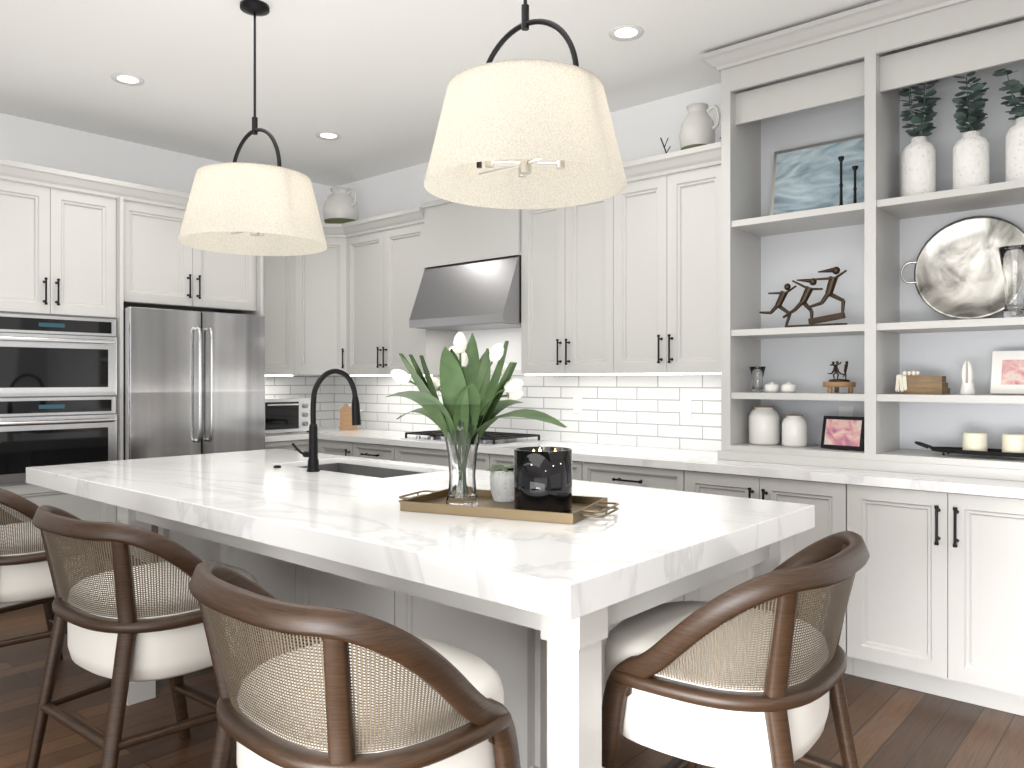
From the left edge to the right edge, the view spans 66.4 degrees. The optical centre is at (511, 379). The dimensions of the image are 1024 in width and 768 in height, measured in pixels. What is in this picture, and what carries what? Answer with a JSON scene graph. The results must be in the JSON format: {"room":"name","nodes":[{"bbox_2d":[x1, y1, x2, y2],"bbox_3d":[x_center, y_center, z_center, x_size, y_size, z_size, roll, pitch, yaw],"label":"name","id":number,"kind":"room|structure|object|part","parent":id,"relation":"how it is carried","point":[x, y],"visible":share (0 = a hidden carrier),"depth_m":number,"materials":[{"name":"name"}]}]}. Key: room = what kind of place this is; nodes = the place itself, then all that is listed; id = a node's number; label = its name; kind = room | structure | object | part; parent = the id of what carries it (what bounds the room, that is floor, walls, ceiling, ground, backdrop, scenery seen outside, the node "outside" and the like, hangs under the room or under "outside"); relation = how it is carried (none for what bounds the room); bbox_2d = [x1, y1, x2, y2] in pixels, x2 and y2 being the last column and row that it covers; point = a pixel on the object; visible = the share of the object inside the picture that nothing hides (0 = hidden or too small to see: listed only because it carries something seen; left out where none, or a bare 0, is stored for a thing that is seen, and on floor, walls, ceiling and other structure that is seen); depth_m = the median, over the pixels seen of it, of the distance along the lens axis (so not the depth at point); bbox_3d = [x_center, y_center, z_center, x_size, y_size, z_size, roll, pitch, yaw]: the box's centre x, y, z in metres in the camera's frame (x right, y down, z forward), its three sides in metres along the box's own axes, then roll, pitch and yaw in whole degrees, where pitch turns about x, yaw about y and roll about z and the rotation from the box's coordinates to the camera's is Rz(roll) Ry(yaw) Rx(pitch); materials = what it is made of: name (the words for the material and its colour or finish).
{"room":"kitchen","nodes":[
{"label":"kitchen","id":0,"kind":"room"},
{"bbox_2d":[0,113,333,426],"bbox_3d":[-4.136,-0.195,4.232,0.200,3.050,7.500,0,0,41],"label":"wall","id":1,"kind":"structure","parent":0,"point":[29,141],"depth_m":5.49,"materials":[{"name":"white paint"}]},
{"bbox_2d":[128,201,259,314],"bbox_3d":[-2.418,-0.826,5.545,0.640,0.650,0.960,0,0,41],"label":"upper cabinet","id":2,"kind":"object","parent":1,"relation":"attached to","point":[164,272],"depth_m":5.28,"materials":[{"name":"grey paint"}]},
{"bbox_2d":[263,256,295,375],"bbox_3d":[-2.033,-0.595,6.219,0.328,1.110,0.516,0,0,41],"label":"upper cabinet","id":3,"kind":"object","parent":1,"relation":"attached to","point":[279,272],"depth_m":6.21,"materials":[{"name":"grey paint"}]},
{"bbox_2d":[265,375,333,426],"bbox_3d":[-1.961,0.172,6.550,0.006,0.484,1.133,0,0,41],"label":"tile","id":4,"kind":"structure","parent":1,"relation":"attached to","point":[297,386],"depth_m":6.77,"materials":[{"name":"white tile"}]},
{"bbox_2d":[0,0,966,186],"bbox_3d":[-0.881,-1.780,1.573,8.800,0.120,7.800,0,0,41],"label":"ceiling","id":5,"kind":"structure","parent":0,"point":[367,81],"depth_m":4.21,"materials":[{"name":"white paint"}]},
{"bbox_2d":[111,73,143,85],"bbox_3d":[-2.195,-1.716,4.471,0.168,0.008,0.168,0,0,14],"label":"recessed light","id":6,"kind":"object","parent":5,"relation":"in","point":[122,78],"depth_m":4.47,"materials":[{"name":"white plastic"}]},
{"bbox_2d":[178,0,326,255],"bbox_3d":[-1.182,-1.169,3.594,0.650,1.099,0.650,0,0,41],"label":"pendant light","id":7,"kind":"object","parent":5,"relation":"hanging from","point":[241,208],"visible":1,"depth_m":3.39,"materials":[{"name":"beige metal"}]},
{"bbox_3d":[-1.182,-0.775,3.594,0.650,0.310,0.650,0,0,41],"label":"lamp shade","id":8,"kind":"part","parent":7,"relation":"part of","materials":[{"name":"fabric"}]},
{"bbox_2d":[316,132,340,139],"bbox_3d":[-1.291,-1.716,5.500,0.168,0.008,0.168,0,0,32],"label":"recessed light","id":9,"kind":"object","parent":5,"relation":"in","point":[322,135],"depth_m":5.50,"materials":[{"name":"white plastic"}]},
{"bbox_2d":[424,0,626,208],"bbox_3d":[0.043,-1.169,2.518,0.650,1.099,0.650,0,0,41],"label":"pendant light","id":10,"kind":"object","parent":5,"relation":"hanging from","point":[526,134],"visible":1,"depth_m":2.31,"materials":[{"name":"beige fabric"}]},
{"bbox_3d":[0.043,-1.192,2.518,0.499,1.054,0.499,0,0,41],"label":"frame","id":11,"kind":"part","parent":10,"relation":"part of","materials":[{"name":"black metal"}]},
{"bbox_2d":[609,25,642,40],"bbox_3d":[0.565,-1.716,3.870,0.168,0.008,0.168,0,0,32],"label":"recessed light","id":12,"kind":"object","parent":5,"relation":"in","point":[625,32],"depth_m":3.87,"materials":[{"name":"white plastic"}]},
{"bbox_2d":[0,604,1023,767],"bbox_3d":[-0.881,1.380,1.573,8.800,0.100,7.800,0,0,41],"label":"floor","id":13,"kind":"structure","parent":0,"point":[893,726],"depth_m":3.00,"materials":[{"name":"brown wood"}]},
{"bbox_2d":[0,488,105,659],"bbox_3d":[-2.086,0.865,3.317,0.667,0.936,0.608,0,0,37],"label":"stool","id":14,"kind":"object","parent":13,"relation":"on","point":[25,578],"visible":0.42,"depth_m":3.09,"materials":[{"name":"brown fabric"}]},
{"bbox_2d":[0,180,127,607],"bbox_3d":[-2.970,0.089,4.874,0.696,2.480,0.778,0,0,41],"label":"tall cabinet","id":15,"kind":"object","parent":13,"relation":"on","point":[64,253],"depth_m":4.75,"materials":[{"name":"grey paint"}]},
{"bbox_2d":[0,313,116,483],"bbox_3d":[-2.729,0.106,4.647,0.116,0.977,0.740,0,0,41],"label":"double oven","id":16,"kind":"object","parent":15,"relation":"in","point":[58,383],"visible":0.96,"depth_m":4.66,"materials":[{"name":"silver metal"}]},
{"bbox_2d":[26,505,266,767],"bbox_3d":[-1.156,0.865,2.514,0.667,0.936,0.608,0,0,38],"label":"stool","id":17,"kind":"object","parent":13,"relation":"on","point":[126,618],"visible":0.65,"depth_m":2.28,"materials":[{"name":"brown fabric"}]},
{"bbox_2d":[123,307,264,562],"bbox_3d":[-2.341,0.425,5.477,0.833,1.770,0.948,0,0,41],"label":"refrigerator","id":18,"kind":"object","parent":13,"relation":"on","point":[193,382],"visible":0.54,"depth_m":5.18,"materials":[{"name":"silver metal"}]},
{"bbox_2d":[265,439,308,450],"bbox_3d":[-1.931,0.893,6.107,0.626,0.872,0.481,0,0,41],"label":"base cabinet","id":19,"kind":"object","parent":13,"relation":"on","point":[303,444],"depth_m":5.94,"materials":[{"name":"grey paint"}]},
{"bbox_2d":[265,431,308,442],"bbox_3d":[-1.927,0.437,6.096,0.651,0.040,0.472,0,0,41],"label":"countertop","id":20,"kind":"structure","parent":19,"relation":"on","point":[280,437],"depth_m":5.90,"materials":[{"name":"white stone"}]},
{"bbox_2d":[265,398,310,432],"bbox_3d":[-1.844,0.280,6.146,0.357,0.270,0.440,0,0,41],"label":"toaster oven","id":21,"kind":"object","parent":20,"relation":"on","point":[287,414],"visible":0.69,"depth_m":6.05,"materials":[{"name":"silver metal"}]},
{"bbox_2d":[318,439,352,456],"bbox_3d":[-1.142,0.893,6.169,0.449,0.872,0.626,0,0,41],"label":"base cabinet","id":22,"kind":"object","parent":13,"relation":"on","point":[325,446],"depth_m":5.94,"materials":[{"name":"grey paint"}]},
{"bbox_2d":[189,561,520,767],"bbox_3d":[-0.342,0.865,1.704,0.666,0.936,0.608,0,0,43],"label":"stool","id":23,"kind":"object","parent":13,"relation":"on","point":[340,688],"visible":1,"depth_m":1.47,"materials":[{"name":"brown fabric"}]},
{"bbox_2d":[353,443,392,460],"bbox_3d":[-0.795,0.893,5.864,0.475,0.872,0.626,0,0,41],"label":"base cabinet","id":24,"kind":"object","parent":13,"relation":"on","point":[363,450],"depth_m":5.64,"materials":[{"name":"grey paint"}]},
{"bbox_2d":[52,489,793,767],"bbox_3d":[-0.631,0.911,3.196,3.165,0.837,1.248,0,0,41],"label":"kitchen island","id":25,"kind":"object","parent":13,"relation":"on","point":[532,613],"depth_m":2.47,"materials":[{"name":"wood"}]},
{"bbox_2d":[26,449,814,624],"bbox_3d":[-0.655,0.454,3.164,3.240,0.075,1.350,0,0,41],"label":"island countertop","id":26,"kind":"structure","parent":25,"relation":"on","point":[655,538],"depth_m":2.30,"materials":[{"name":"white stone"}]},
{"bbox_2d":[273,369,360,471],"bbox_3d":[-0.921,0.181,3.719,0.303,0.468,0.308,0,0,41],"label":"faucet","id":27,"kind":"object","parent":26,"relation":"on","point":[313,459],"visible":1,"depth_m":3.56,"materials":[{"name":"black metal"}]},
{"bbox_2d":[319,461,413,476],"bbox_3d":[-0.734,0.568,3.747,0.847,0.252,0.396,0,0,41],"label":"sink","id":28,"kind":"object","parent":26,"relation":"in","point":[374,469],"depth_m":4.02,"materials":[{"name":"grey metal"}]},
{"bbox_2d":[399,489,618,523],"bbox_3d":[-0.021,0.400,2.521,0.710,0.030,0.340,0,0,24],"label":"serving tray","id":29,"kind":"object","parent":26,"relation":"on","point":[488,506],"visible":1,"depth_m":2.42,"materials":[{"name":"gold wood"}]},
{"bbox_2d":[386,332,565,505],"bbox_3d":[-0.203,0.124,2.505,0.791,0.569,0.577,0,0,41],"label":"tulip vase","id":30,"kind":"object","parent":29,"relation":"on","point":[462,417],"visible":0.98,"depth_m":2.49,"materials":[{"name":"clear glass"}]},
{"bbox_3d":[-0.160,0.261,2.528,0.156,0.295,0.156,0,0,41],"label":"glass","id":31,"kind":"part","parent":30,"relation":"part of","materials":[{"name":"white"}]},
{"bbox_2d":[486,464,513,501],"bbox_3d":[-0.020,0.350,2.652,0.174,0.116,0.151,0,0,41],"label":"potted plant","id":32,"kind":"object","parent":29,"relation":"on","point":[502,482],"visible":0.79,"depth_m":2.61,"materials":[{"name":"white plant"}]},
{"bbox_2d":[514,447,571,512],"bbox_3d":[0.098,0.312,2.469,0.184,0.192,0.184,0,0,41],"label":"candle jar","id":33,"kind":"object","parent":29,"relation":"on","point":[542,478],"visible":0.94,"depth_m":2.39,"materials":[{"name":"black glass"}]},
{"bbox_2d":[393,447,488,470],"bbox_3d":[-0.275,0.893,5.407,0.910,0.872,0.626,0,0,41],"label":"base cabinet","id":34,"kind":"object","parent":13,"relation":"on","point":[420,455],"depth_m":5.27,"materials":[{"name":"grey paint"}]},
{"bbox_2d":[489,455,580,480],"bbox_3d":[0.334,0.893,4.873,0.710,0.872,0.626,0,0,41],"label":"base cabinet","id":35,"kind":"object","parent":13,"relation":"on","point":[505,460],"depth_m":4.78,"materials":[{"name":"grey paint"}]},
{"bbox_2d":[581,463,684,602],"bbox_3d":[0.841,0.893,4.427,0.640,0.872,0.626,0,0,41],"label":"base cabinet","id":36,"kind":"object","parent":13,"relation":"on","point":[649,477],"depth_m":4.18,"materials":[{"name":"grey paint"}]},
{"bbox_2d":[685,471,760,601],"bbox_3d":[1.232,0.893,4.084,0.400,0.872,0.626,0,0,41],"label":"base cabinet","id":37,"kind":"object","parent":13,"relation":"on","point":[744,486],"depth_m":3.86,"materials":[{"name":"grey paint"}]},
{"bbox_2d":[602,531,869,767],"bbox_3d":[0.564,0.865,1.998,0.608,0.936,0.667,0,0,37],"label":"stool","id":38,"kind":"object","parent":13,"relation":"on","point":[737,676],"visible":1,"depth_m":1.76,"materials":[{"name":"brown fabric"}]},
{"bbox_2d":[761,479,848,673],"bbox_3d":[1.532,0.893,3.820,0.400,0.872,0.626,0,0,41],"label":"base cabinet","id":39,"kind":"object","parent":13,"relation":"on","point":[830,500],"depth_m":3.54,"materials":[{"name":"grey paint"}]},
{"bbox_2d":[849,487,952,698],"bbox_3d":[1.833,0.893,3.556,0.400,0.872,0.626,0,0,41],"label":"base cabinet","id":40,"kind":"object","parent":13,"relation":"on","point":[935,605],"depth_m":3.32,"materials":[{"name":"grey paint"}]},
{"bbox_2d":[318,427,1023,498],"bbox_3d":[0.839,0.437,4.414,7.026,0.040,0.649,0,0,41],"label":"countertop","id":41,"kind":"structure","parent":40,"relation":"on","point":[668,459],"depth_m":3.89,"materials":[{"name":"white stone"}]},
{"bbox_2d":[340,403,361,429],"bbox_3d":[-1.334,0.288,6.491,0.182,0.255,0.090,0,0,-9],"label":"knife block","id":42,"kind":"object","parent":41,"relation":"on","point":[345,417],"visible":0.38,"depth_m":6.44,"materials":[{"name":"brown wood"}]},
{"bbox_2d":[401,430,543,445],"bbox_3d":[-0.282,0.392,5.399,0.880,0.046,0.511,0,0,41],"label":"cooktop","id":43,"kind":"object","parent":41,"relation":"in","point":[488,438],"visible":0.52,"depth_m":5.29,"materials":[{"name":"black metal"}]},
{"bbox_2d":[700,0,1023,480],"bbox_3d":[1.816,-0.642,3.673,1.800,2.114,0.476,0,0,41],"label":"shelving","id":44,"kind":"object","parent":41,"relation":"on","point":[827,88],"visible":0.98,"depth_m":3.79,"materials":[{"name":"grey paint"}]},
{"bbox_2d":[749,367,765,391],"bbox_3d":[1.310,-0.003,4.173,0.086,0.135,0.086,0,0,41],"label":"glassware","id":45,"kind":"object","parent":44,"relation":"on","point":[757,373],"visible":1,"depth_m":4.15,"materials":[{"name":"clear glass"}]},
{"bbox_2d":[749,406,777,444],"bbox_3d":[1.331,0.238,4.129,0.155,0.200,0.155,0,0,35],"label":"crock","id":46,"kind":"object","parent":44,"relation":"on","point":[764,425],"depth_m":4.06,"materials":[{"name":"white ceramic"}]},
{"bbox_2d":[764,382,776,391],"bbox_3d":[1.355,0.038,4.081,0.074,0.053,0.073,0,0,41],"label":"dish","id":47,"kind":"object","parent":44,"relation":"on","point":[771,387],"depth_m":4.05,"materials":[{"name":"white ceramic"}]},
{"bbox_2d":[777,382,795,392],"bbox_3d":[1.423,0.038,4.021,0.074,0.053,0.073,0,0,41],"label":"dish","id":48,"kind":"object","parent":44,"relation":"on","point":[788,387],"depth_m":3.99,"materials":[{"name":"white ceramic"}]},
{"bbox_2d":[776,413,806,446],"bbox_3d":[1.445,0.259,4.001,0.123,0.160,0.123,0,0,35],"label":"crock","id":49,"kind":"object","parent":44,"relation":"on","point":[794,427],"depth_m":3.96,"materials":[{"name":"white ceramic"}]},
{"bbox_2d":[759,267,846,327],"bbox_3d":[1.483,-0.412,3.995,0.445,0.301,0.077,0,0,41],"label":"sculpture","id":50,"kind":"object","parent":44,"relation":"on","point":[830,288],"visible":1,"depth_m":3.94,"materials":[{"name":"brown metal"}]},
{"bbox_2d":[770,134,863,214],"bbox_3d":[1.621,-1.034,4.050,0.560,0.409,0.088,0,0,41],"label":"framed painting","id":51,"kind":"object","parent":44,"relation":"on","point":[807,177],"visible":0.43,"depth_m":4.07,"materials":[{"name":"blue paint"}]},
{"bbox_2d":[823,361,855,392],"bbox_3d":[1.620,-0.014,3.874,0.150,0.158,0.150,0,0,41],"label":"sculpture","id":52,"kind":"object","parent":44,"relation":"on","point":[837,383],"visible":1,"depth_m":3.84,"materials":[{"name":"brown wood"}]},
{"bbox_2d":[820,416,863,450],"bbox_3d":[1.623,0.258,3.810,0.083,0.161,0.210,0,0,-41],"label":"picture frame","id":53,"kind":"object","parent":44,"relation":"on","point":[843,432],"visible":0.91,"depth_m":3.79,"materials":[{"name":"pink paper"}]},
{"bbox_2d":[839,406,853,416],"bbox_3d":[1.725,0.195,4.040,0.072,0.116,0.008,0,0,41],"label":"outlet","id":54,"kind":"object","parent":44,"relation":"attached to","point":[848,411],"visible":0.33,"depth_m":4.03,"materials":[{"name":"white plastic"}]},
{"bbox_2d":[838,156,857,205],"bbox_3d":[1.621,-0.954,3.773,0.107,0.250,0.044,0,0,13],"label":"candlesticks","id":55,"kind":"object","parent":44,"relation":"on","point":[841,159],"visible":0.73,"depth_m":3.77,"materials":[{"name":"black metal"}]},
{"bbox_2d":[898,80,940,196],"bbox_3d":[1.903,-1.116,3.653,0.179,0.575,0.144,0,0,41],"label":"textured vase","id":56,"kind":"object","parent":44,"relation":"on","point":[918,165],"visible":0.94,"depth_m":3.62,"materials":[{"name":"ceramic"}]},
{"bbox_2d":[895,371,949,393],"bbox_3d":[1.900,0.011,3.620,0.202,0.107,0.145,0,0,41],"label":"books","id":57,"kind":"object","parent":44,"relation":"on","point":[920,388],"visible":1,"depth_m":3.58,"materials":[{"name":"brown wood"}]},
{"bbox_2d":[900,216,1023,319],"bbox_3d":[2.117,-0.515,3.594,0.611,0.483,0.108,0,0,41],"label":"platter","id":58,"kind":"object","parent":44,"relation":"on","point":[958,273],"visible":0.94,"depth_m":3.63,"materials":[{"name":"silver metal"}]},
{"bbox_2d":[960,361,975,393],"bbox_3d":[2.041,-0.011,3.505,0.064,0.150,0.062,0,0,41],"label":"praying hands","id":59,"kind":"object","parent":44,"relation":"on","point":[967,388],"visible":1,"depth_m":3.49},
{"bbox_2d":[914,432,1023,457],"bbox_3d":[2.104,0.286,3.410,0.640,0.106,0.177,0,0,41],"label":"tray","id":60,"kind":"object","parent":44,"relation":"on","point":[975,443],"visible":1,"depth_m":3.41,"materials":[{"name":"black metal"}]},
{"bbox_2d":[952,71,989,188],"bbox_3d":[2.061,-1.102,3.514,0.146,0.546,0.144,0,0,41],"label":"textured vase","id":61,"kind":"object","parent":44,"relation":"on","point":[971,157],"visible":0.98,"depth_m":3.48,"materials":[{"name":"ceramic"}]},
{"bbox_2d":[990,351,1023,394],"bbox_3d":[2.226,-0.031,3.408,0.080,0.192,0.230,0,0,-43],"label":"photo frame","id":62,"kind":"object","parent":44,"relation":"on","point":[1007,374],"visible":1,"depth_m":3.43,"materials":[{"name":"white wood"}]},
{"bbox_2d":[993,69,1023,181],"bbox_3d":[2.209,-1.095,3.383,0.223,0.533,0.144,0,0,41],"label":"textured vase","id":63,"kind":"object","parent":44,"relation":"on","point":[1015,152],"visible":0.92,"depth_m":3.37,"materials":[{"name":"ceramic"}]},
{"bbox_2d":[998,245,1023,317],"bbox_3d":[2.128,-0.411,3.308,0.124,0.300,0.124,0,0,41],"label":"crystal vase","id":64,"kind":"object","parent":44,"relation":"on","point":[1012,260],"visible":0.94,"depth_m":3.28,"materials":[{"name":"clear glass"}]},
{"bbox_2d":[953,495,1023,715],"bbox_3d":[2.133,0.893,3.292,0.400,0.872,0.626,0,0,41],"label":"base cabinet","id":65,"kind":"object","parent":13,"relation":"on","point":[988,534],"depth_m":3.11,"materials":[{"name":"grey paint"}]},
{"bbox_2d":[334,83,720,451],"bbox_3d":[1.561,-0.195,4.352,8.800,3.050,0.200,0,0,41],"label":"wall","id":66,"kind":"structure","parent":0,"point":[641,130],"depth_m":5.00,"materials":[{"name":"white paint"}]},
{"bbox_2d":[296,222,351,374],"bbox_3d":[-1.543,-0.647,6.324,0.313,1.207,0.313,0,0,41],"label":"upper cabinet","id":67,"kind":"object","parent":66,"relation":"attached to","point":[322,277],"depth_m":6.33,"materials":[{"name":"grey paint"}]},
{"bbox_2d":[323,187,358,223],"bbox_3d":[-1.420,-1.417,6.505,0.409,0.330,0.300,0,0,41],"label":"jug","id":68,"kind":"object","parent":67,"relation":"on","point":[340,205],"visible":0.85,"depth_m":6.39,"materials":[{"name":"white ceramic"}]},
{"bbox_2d":[352,226,371,233],"bbox_3d":[-1.557,-0.645,6.550,0.606,1.210,0.606,0,0,41],"label":"upper cabinet","id":69,"kind":"object","parent":66,"relation":"attached to","point":[355,229],"depth_m":6.16,"materials":[{"name":"grey paint"}]},
{"bbox_2d":[348,230,383,375],"bbox_3d":[-1.057,-0.595,6.295,0.478,1.110,0.328,0,0,41],"label":"upper cabinet","id":70,"kind":"object","parent":66,"relation":"attached to","point":[365,252],"depth_m":6.19,"materials":[{"name":"grey paint"}]},
{"bbox_2d":[384,222,457,375],"bbox_3d":[-0.698,-0.595,5.980,0.478,1.110,0.328,0,0,41],"label":"upper cabinet","id":71,"kind":"object","parent":66,"relation":"attached to","point":[403,275],"depth_m":5.89,"materials":[{"name":"grey paint"}]},
{"bbox_2d":[409,256,520,330],"bbox_3d":[-0.231,-0.587,5.457,0.898,0.442,0.495,0,0,41],"label":"range hood","id":72,"kind":"object","parent":66,"relation":"attached to","point":[481,295],"visible":0.77,"depth_m":5.27,"materials":[{"name":"silver metal"}]},
{"bbox_2d":[420,199,519,269],"bbox_3d":[-0.182,-1.046,5.512,0.906,0.468,0.351,0,0,41],"label":"upper cabinet","id":73,"kind":"object","parent":66,"relation":"attached to","point":[451,233],"depth_m":5.41,"materials":[{"name":"grey paint"}]},
{"bbox_2d":[334,370,720,450],"bbox_3d":[-0.115,0.172,5.688,3.917,0.484,0.006,0,0,41],"label":"tile","id":74,"kind":"structure","parent":66,"relation":"attached to","point":[636,410],"depth_m":5.10,"materials":[{"name":"white tile"}]},
{"bbox_2d":[573,396,581,413],"bbox_3d":[0.436,0.166,5.194,0.072,0.116,0.008,0,0,41],"label":"outlet","id":75,"kind":"object","parent":74,"relation":"attached to","point":[577,400],"depth_m":5.19,"materials":[{"name":"white plastic"}]},
{"bbox_2d":[680,399,691,417],"bbox_3d":[1.037,0.170,4.666,0.072,0.116,0.008,0,0,41],"label":"outlet","id":76,"kind":"object","parent":74,"relation":"attached to","point":[685,408],"depth_m":4.66,"materials":[{"name":"white plastic"}]},
{"bbox_2d":[520,195,615,375],"bbox_3d":[0.438,-0.595,4.982,0.717,1.110,0.328,0,0,41],"label":"upper cabinet","id":77,"kind":"object","parent":66,"relation":"attached to","point":[568,254],"depth_m":4.84,"materials":[{"name":"grey paint"}]},
{"bbox_2d":[616,162,720,373],"bbox_3d":[0.976,-0.595,4.509,0.717,1.110,0.328,0,0,41],"label":"upper cabinet","id":78,"kind":"object","parent":66,"relation":"attached to","point":[626,280],"depth_m":4.37,"materials":[{"name":"grey paint"}]},
{"bbox_2d":[660,103,720,152],"bbox_3d":[1.045,-1.401,4.447,0.427,0.301,0.200,0,0,41],"label":"pitcher","id":79,"kind":"object","parent":78,"relation":"on","point":[698,127],"visible":0.6,"depth_m":4.37,"materials":[{"name":"white ceramic"}]}
]}

